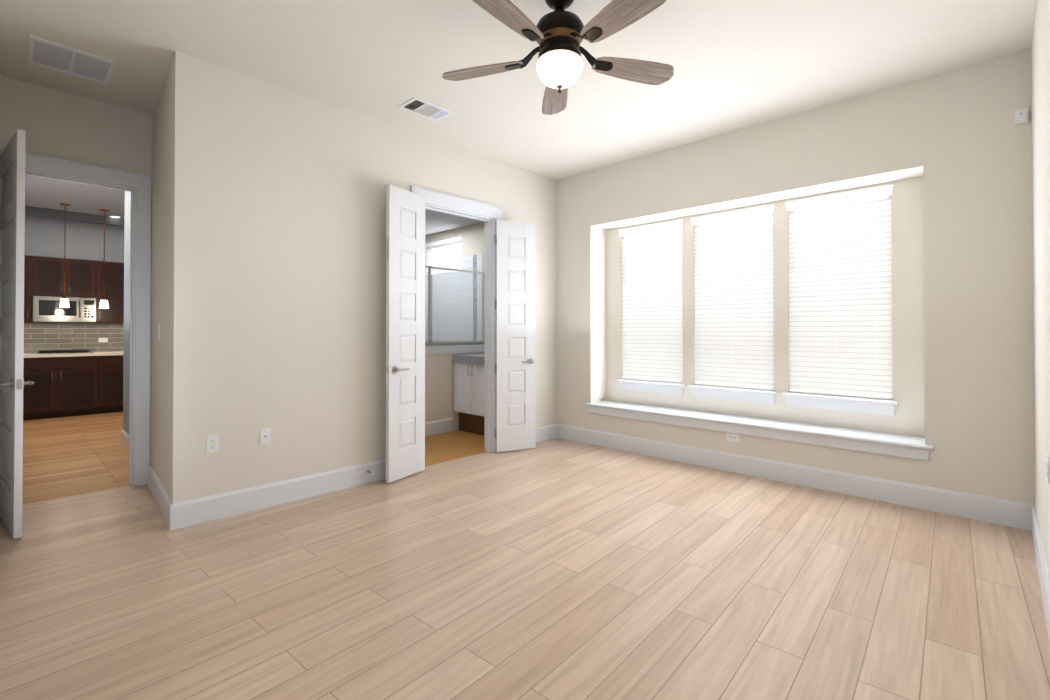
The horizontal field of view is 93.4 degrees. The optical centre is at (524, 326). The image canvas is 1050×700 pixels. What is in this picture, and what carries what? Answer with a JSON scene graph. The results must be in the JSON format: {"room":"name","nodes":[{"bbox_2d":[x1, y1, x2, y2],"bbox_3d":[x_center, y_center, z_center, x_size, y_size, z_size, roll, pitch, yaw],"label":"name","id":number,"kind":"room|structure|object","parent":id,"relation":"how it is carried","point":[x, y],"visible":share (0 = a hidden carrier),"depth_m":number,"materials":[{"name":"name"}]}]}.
{"room":"empty bedroom","nodes":[
{"label":"empty bedroom","id":0,"kind":"room"},
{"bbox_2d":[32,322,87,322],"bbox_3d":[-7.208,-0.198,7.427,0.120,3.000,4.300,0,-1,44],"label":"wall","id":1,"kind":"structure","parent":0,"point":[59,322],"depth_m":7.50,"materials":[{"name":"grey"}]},
{"bbox_2d":[24,255,38,322],"bbox_3d":[-7.290,-0.537,7.003,0.349,0.949,0.566,0,-1,44],"label":"upper cabinet","id":2,"kind":"object","parent":1,"relation":"attached to","point":[31,263],"depth_m":7.02,"materials":[{"name":"black wood"}]},
{"bbox_2d":[31,291,82,322],"bbox_3d":[-6.917,-0.283,7.319,0.446,0.427,0.520,0,-1,44],"label":"microwave","id":3,"kind":"object","parent":1,"relation":"attached to","point":[45,305],"depth_m":7.18,"materials":[{"name":"silver metal"}]},
{"bbox_2d":[39,256,90,290],"bbox_3d":[-6.898,-0.723,7.412,0.349,0.570,0.680,0,-1,44],"label":"upper cabinet","id":4,"kind":"object","parent":1,"relation":"attached to","point":[51,269],"depth_m":7.28,"materials":[{"name":"black wood"}]},
{"bbox_2d":[83,291,98,322],"bbox_3d":[-6.696,-0.281,7.549,0.446,0.427,0.190,0,-1,44],"label":"control panel","id":5,"kind":"object","parent":1,"relation":"attached to","point":[90,298],"depth_m":7.46,"materials":[{"name":"silver metal"}]},
{"bbox_2d":[91,260,123,322],"bbox_3d":[-6.507,-0.529,7.818,0.349,0.949,0.566,0,-1,44],"label":"upper cabinet","id":6,"kind":"object","parent":1,"relation":"attached to","point":[112,288],"depth_m":7.67,"materials":[{"name":"black wood"}]},
{"bbox_2d":[25,206,123,262],"bbox_3d":[-6.940,-1.354,7.319,0.429,0.687,2.700,0,-1,44],"label":"wall","id":7,"kind":"structure","parent":0,"point":[83,239],"depth_m":7.36,"materials":[{"name":"grey paint"}]},
{"bbox_2d":[0,76,151,463],"bbox_3d":[-3.420,-0.231,3.705,0.120,3.000,0.980,0,-1,44],"label":"wall","id":8,"kind":"structure","parent":0,"point":[59,124],"depth_m":3.70,"materials":[{"name":"beige paint"}]},
{"bbox_2d":[0,129,33,538],"bbox_3d":[-3.302,0.041,3.170,0.770,2.423,0.144,0,-1,38],"label":"hall door","id":9,"kind":"structure","parent":8,"relation":"in","point":[12,214],"depth_m":2.99,"materials":[{"name":"white wood"}]},
{"bbox_2d":[0,148,151,486],"bbox_3d":[-3.409,0.021,3.715,0.176,2.497,0.954,0,-1,44],"label":"door frame","id":10,"kind":"structure","parent":8,"relation":"attached to","point":[137,185],"depth_m":3.95,"materials":[{"name":"white wood"}]},
{"bbox_2d":[123,191,130,434],"bbox_3d":[-3.671,-0.221,4.758,1.939,3.000,0.189,0,-1,44],"label":"wall","id":11,"kind":"structure","parent":0,"point":[126,313],"depth_m":5.28,"materials":[{"name":"grey paint"}]},
{"bbox_2d":[121,430,128,451],"bbox_3d":[-3.702,1.199,4.812,1.836,0.160,0.136,0,-1,44],"label":"baseboard","id":12,"kind":"structure","parent":11,"relation":"attached to","point":[124,439],"depth_m":5.22,"materials":[{"name":"white wood"}]},
{"bbox_2d":[147,464,167,514],"bbox_3d":[-2.628,1.188,3.545,1.230,0.160,0.096,0,-1,44],"label":"baseboard","id":13,"kind":"structure","parent":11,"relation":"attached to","point":[156,488],"depth_m":3.57,"materials":[{"name":"white wood"}]},
{"bbox_2d":[150,65,170,495],"bbox_3d":[-2.598,-0.232,3.581,1.239,3.000,0.140,0,-1,44],"label":"wall","id":14,"kind":"structure","parent":0,"point":[160,291],"depth_m":3.56,"materials":[{"name":"beige paint"}]},
{"bbox_2d":[158,323,159,338],"bbox_3d":[-2.669,0.033,3.605,0.008,0.115,0.070,0,-1,-42],"label":"light switch","id":15,"kind":"object","parent":14,"relation":"attached to","point":[158,330],"visible":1,"depth_m":3.59,"materials":[{"name":"white plastic"}]},
{"bbox_2d":[168,51,555,502],"bbox_3d":[-0.960,-0.224,4.476,0.120,3.000,3.700,0,-1,44],"label":"wall","id":16,"kind":"structure","parent":0,"point":[277,259],"depth_m":3.59,"materials":[{"name":"beige paint"}]},
{"bbox_2d":[206,434,218,453],"bbox_3d":[-2.047,0.768,3.244,0.007,0.115,0.070,0,-1,44],"label":"outlet","id":17,"kind":"object","parent":16,"relation":"attached to","point":[212,443],"visible":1,"depth_m":3.24,"materials":[{"name":"white plastic"}]},
{"bbox_2d":[260,427,270,444],"bbox_3d":[-1.822,0.770,3.475,0.012,0.115,0.070,0,-1,44],"label":"outlet","id":18,"kind":"object","parent":16,"relation":"attached to","point":[265,436],"visible":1,"depth_m":3.48,"materials":[{"name":"white plastic"}]},
{"bbox_2d":[163,459,385,530],"bbox_3d":[-1.604,1.189,3.694,0.016,0.160,1.731,0,-1,44],"label":"baseboard","id":19,"kind":"structure","parent":16,"relation":"attached to","point":[187,513],"depth_m":3.47,"materials":[{"name":"white wood"}]},
{"bbox_2d":[385,184,424,482],"bbox_3d":[-1.004,0.055,4.197,0.144,2.413,0.458,0,-1,29],"label":"bathroom door","id":20,"kind":"structure","parent":16,"relation":"in","point":[405,333],"depth_m":4.16,"materials":[{"name":"white wood"}]},
{"bbox_2d":[410,185,503,452],"bbox_3d":[-0.669,0.023,4.776,0.176,2.512,1.114,0,-1,44],"label":"door frame","id":21,"kind":"structure","parent":16,"relation":"attached to","point":[487,214],"depth_m":5.05,"materials":[{"name":"white wood"}]},
{"bbox_2d":[494,220,535,451],"bbox_3d":[-0.097,0.092,5.116,0.458,2.356,0.144,0,-1,-26],"label":"bathroom door","id":22,"kind":"structure","parent":16,"relation":"in","point":[515,365],"depth_m":5.10,"materials":[{"name":"white wood"}]},
{"bbox_2d":[536,424,554,442],"bbox_3d":[0.054,1.205,5.419,0.016,0.160,0.835,0,-1,44],"label":"baseboard","id":23,"kind":"structure","parent":16,"relation":"attached to","point":[543,433],"depth_m":5.59,"materials":[{"name":"white wood"}]},
{"bbox_2d":[425,209,482,235],"bbox_3d":[-2.021,-1.563,5.693,3.080,0.299,3.430,0,-1,44],"label":"ceiling","id":24,"kind":"structure","parent":0,"point":[437,222],"depth_m":6.67,"materials":[{"name":"grey paint"}]},
{"bbox_2d":[425,342,483,429],"bbox_3d":[-1.039,0.745,6.088,0.160,1.090,1.468,0,-1,44],"label":"wall","id":25,"kind":"structure","parent":0,"point":[439,384],"depth_m":6.03,"materials":[{"name":"beige paint"}]},
{"bbox_2d":[425,418,452,435],"bbox_3d":[-1.191,1.208,5.829,0.016,0.160,0.850,0,-1,44],"label":"baseboard","id":26,"kind":"structure","parent":25,"relation":"attached to","point":[438,426],"depth_m":5.96,"materials":[{"name":"white wood"}]},
{"bbox_2d":[425,266,484,342],"bbox_3d":[-1.035,-0.265,6.101,0.024,0.930,1.440,0,-1,44],"label":"glass shower screen","id":27,"kind":"object","parent":25,"relation":"on","point":[429,329],"visible":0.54,"depth_m":6.20,"materials":[{"name":"clear glass"}]},
{"bbox_2d":[0,0,1035,217],"bbox_3d":[-2.719,-1.770,4.737,11.000,0.104,6.620,0,-1,44],"label":"ceiling","id":28,"kind":"structure","parent":0,"point":[738,64],"depth_m":3.18,"materials":[{"name":"beige paint"}]},
{"bbox_2d":[59,203,70,307],"bbox_3d":[-6.383,-0.985,6.864,0.120,1.434,0.120,0,-1,44],"label":"pendant light","id":29,"kind":"object","parent":28,"relation":"hanging from","point":[64,301],"visible":1,"depth_m":6.85,"materials":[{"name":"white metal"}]},
{"bbox_2d":[28,35,115,84],"bbox_3d":[-2.962,-1.729,3.236,0.430,0.010,0.400,0,-1,44],"label":"ceiling vent","id":30,"kind":"object","parent":28,"relation":"in","point":[51,55],"visible":0.96,"depth_m":3.22,"materials":[{"name":"white metal"}]},
{"bbox_2d":[99,209,109,308],"bbox_3d":[-6.106,-0.982,7.180,0.120,1.434,0.120,0,-1,44],"label":"pendant light","id":31,"kind":"object","parent":28,"relation":"hanging from","point":[103,303],"visible":1,"depth_m":7.17,"materials":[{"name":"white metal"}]},
{"bbox_2d":[398,97,453,120],"bbox_3d":[-0.783,-1.723,3.937,0.235,0.010,0.370,0,-1,44],"label":"ceiling vent","id":32,"kind":"object","parent":28,"relation":"in","point":[421,107],"visible":1,"depth_m":3.92,"materials":[{"name":"white plastic"}]},
{"bbox_2d":[442,0,673,114],"bbox_3d":[0.174,-1.478,2.544,1.287,0.524,1.274,0,-1,44],"label":"ceiling fan","id":33,"kind":"object","parent":28,"relation":"hanging from","point":[558,34],"visible":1,"depth_m":2.50,"materials":[{"name":"brown wood"}]},
{"bbox_2d":[0,411,1049,699],"bbox_3d":[-2.761,1.308,4.667,11.000,0.060,6.500,0,-1,44],"label":"floor","id":34,"kind":"structure","parent":0,"point":[556,568],"depth_m":2.37,"materials":[{"name":"brown wood"}]},
{"bbox_2d":[23,355,102,420],"bbox_3d":[-6.863,0.865,7.226,0.639,0.868,1.014,0,-1,44],"label":"base cabinet","id":35,"kind":"object","parent":34,"relation":"on","point":[72,369],"depth_m":7.07,"materials":[{"name":"black wood"}]},
{"bbox_2d":[24,351,123,358],"bbox_3d":[-6.855,0.410,7.221,0.663,0.041,2.700,0,-1,44],"label":"countertop","id":36,"kind":"structure","parent":35,"relation":"on","point":[34,354],"depth_m":7.10,"materials":[{"name":"beige stone"}]},
{"bbox_2d":[103,355,122,412],"bbox_3d":[-6.259,0.870,7.854,0.639,0.868,0.957,0,-1,44],"label":"base cabinet","id":37,"kind":"object","parent":34,"relation":"on","point":[112,364],"depth_m":7.46,"materials":[{"name":"black wood"}]},
{"bbox_2d":[453,354,483,434],"bbox_3d":[-0.323,0.774,5.980,1.027,1.029,0.627,0,-1,44],"label":"vanity cabinet","id":38,"kind":"object","parent":34,"relation":"on","point":[469,388],"visible":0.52,"depth_m":5.96,"materials":[{"name":"white wood"}]},
{"bbox_2d":[425,49,1034,504],"bbox_3d":[0.755,-0.213,5.684,7.320,3.000,0.420,0,-1,44],"label":"wall","id":39,"kind":"structure","parent":0,"point":[947,155],"depth_m":3.72,"materials":[{"name":"beige paint"}]},
{"bbox_2d":[425,236,460,275],"bbox_3d":[-1.084,-0.977,7.449,0.910,0.612,0.423,0,-1,44],"label":"bathroom window","id":40,"kind":"structure","parent":39,"relation":"in","point":[445,253],"depth_m":7.32,"materials":[{"name":"white glass"}]},
{"bbox_2d":[425,254,482,341],"bbox_3d":[-1.079,0.160,7.142,1.390,2.280,0.013,0,-1,44],"label":"shower wall tile","id":41,"kind":"structure","parent":39,"relation":"attached to","point":[472,263],"depth_m":6.99,"materials":[{"name":"tile"}]},
{"bbox_2d":[619,219,682,382],"bbox_3d":[1.363,-0.249,5.293,0.754,1.665,0.133,0,-1,44],"label":"window blind","id":42,"kind":"object","parent":39,"relation":"in","point":[652,348],"visible":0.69,"depth_m":5.26,"materials":[{"name":"white plastic"}]},
{"bbox_2d":[616,379,685,395],"bbox_3d":[1.312,0.639,5.232,0.800,0.113,0.050,0,-1,44],"label":"sill","id":43,"kind":"structure","parent":39,"relation":"attached to","point":[657,387],"depth_m":5.21,"materials":[{"name":"white wood"}]},
{"bbox_2d":[691,204,773,390],"bbox_3d":[1.977,-0.254,4.703,0.770,1.665,0.133,0,-1,44],"label":"window blind","id":44,"kind":"object","parent":39,"relation":"in","point":[733,261],"visible":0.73,"depth_m":4.67,"materials":[{"name":"white plastic"}]},
{"bbox_2d":[726,433,739,442],"bbox_3d":[1.826,0.975,4.348,0.115,0.070,0.007,0,-1,44],"label":"outlet","id":45,"kind":"object","parent":39,"relation":"attached to","point":[733,437],"visible":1,"depth_m":4.34,"materials":[{"name":"white plastic"}]},
{"bbox_2d":[688,385,777,403],"bbox_3d":[1.926,0.634,4.642,0.816,0.113,0.050,0,-1,44],"label":"sill","id":46,"kind":"structure","parent":39,"relation":"attached to","point":[749,395],"depth_m":4.62,"materials":[{"name":"white wood"}]},
{"bbox_2d":[585,400,932,461],"bbox_3d":[1.840,0.885,4.521,2.947,0.112,0.340,0,-1,44],"label":"sill","id":47,"kind":"structure","parent":39,"relation":"attached to","point":[898,445],"depth_m":4.13,"materials":[{"name":"white wood"}]},
{"bbox_2d":[555,424,1026,529],"bbox_3d":[1.750,1.196,4.413,3.859,0.160,0.016,0,-1,44],"label":"baseboard","id":48,"kind":"structure","parent":39,"relation":"attached to","point":[966,505],"depth_m":3.84,"materials":[{"name":"white wood"}]},
{"bbox_2d":[785,185,892,399],"bbox_3d":[2.598,-0.260,4.106,0.762,1.665,0.133,0,-1,44],"label":"window blind","id":49,"kind":"object","parent":39,"relation":"in","point":[840,291],"visible":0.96,"depth_m":4.07,"materials":[{"name":"white plastic"}]},
{"bbox_2d":[782,392,897,415],"bbox_3d":[2.547,0.629,4.045,0.808,0.113,0.050,0,-1,44],"label":"sill","id":50,"kind":"structure","parent":39,"relation":"attached to","point":[871,406],"depth_m":4.02,"materials":[{"name":"white wood"}]},
{"bbox_2d":[1014,108,1027,125],"bbox_3d":[3.120,-1.321,3.111,0.060,0.090,0.027,0,-1,44],"label":"detector","id":51,"kind":"object","parent":39,"relation":"attached to","point":[1021,116],"visible":1,"depth_m":3.10,"materials":[{"name":"white plastic"}]},
{"bbox_2d":[1031,0,1049,577],"bbox_3d":[1.571,-0.251,1.337,0.120,3.000,4.720,0,-1,44],"label":"wall","id":52,"kind":"structure","parent":0,"point":[1040,81],"depth_m":2.43,"materials":[{"name":"beige paint"}]},
{"bbox_2d":[1027,503,1049,644],"bbox_3d":[1.573,1.170,1.426,0.016,0.160,4.570,0,-1,44],"label":"baseboard","id":53,"kind":"structure","parent":52,"relation":"attached to","point":[1032,519],"depth_m":2.41,"materials":[{"name":"white wood"}]},
{"bbox_2d":[1046,454,1049,483],"bbox_3d":[2.266,0.616,2.145,0.007,0.115,0.070,0,-1,44],"label":"outlet","id":54,"kind":"object","parent":52,"relation":"attached to","point":[1047,470],"visible":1,"depth_m":2.13,"materials":[{"name":"white plastic"}]},
{"label":"outside","id":55,"kind":"structure","parent":0,"visible":0},
{"bbox_2d":[457,197,886,249],"bbox_3d":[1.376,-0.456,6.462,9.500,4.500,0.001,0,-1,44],"label":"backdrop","id":56,"kind":"structure","parent":55,"point":[767,215],"depth_m":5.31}
]}

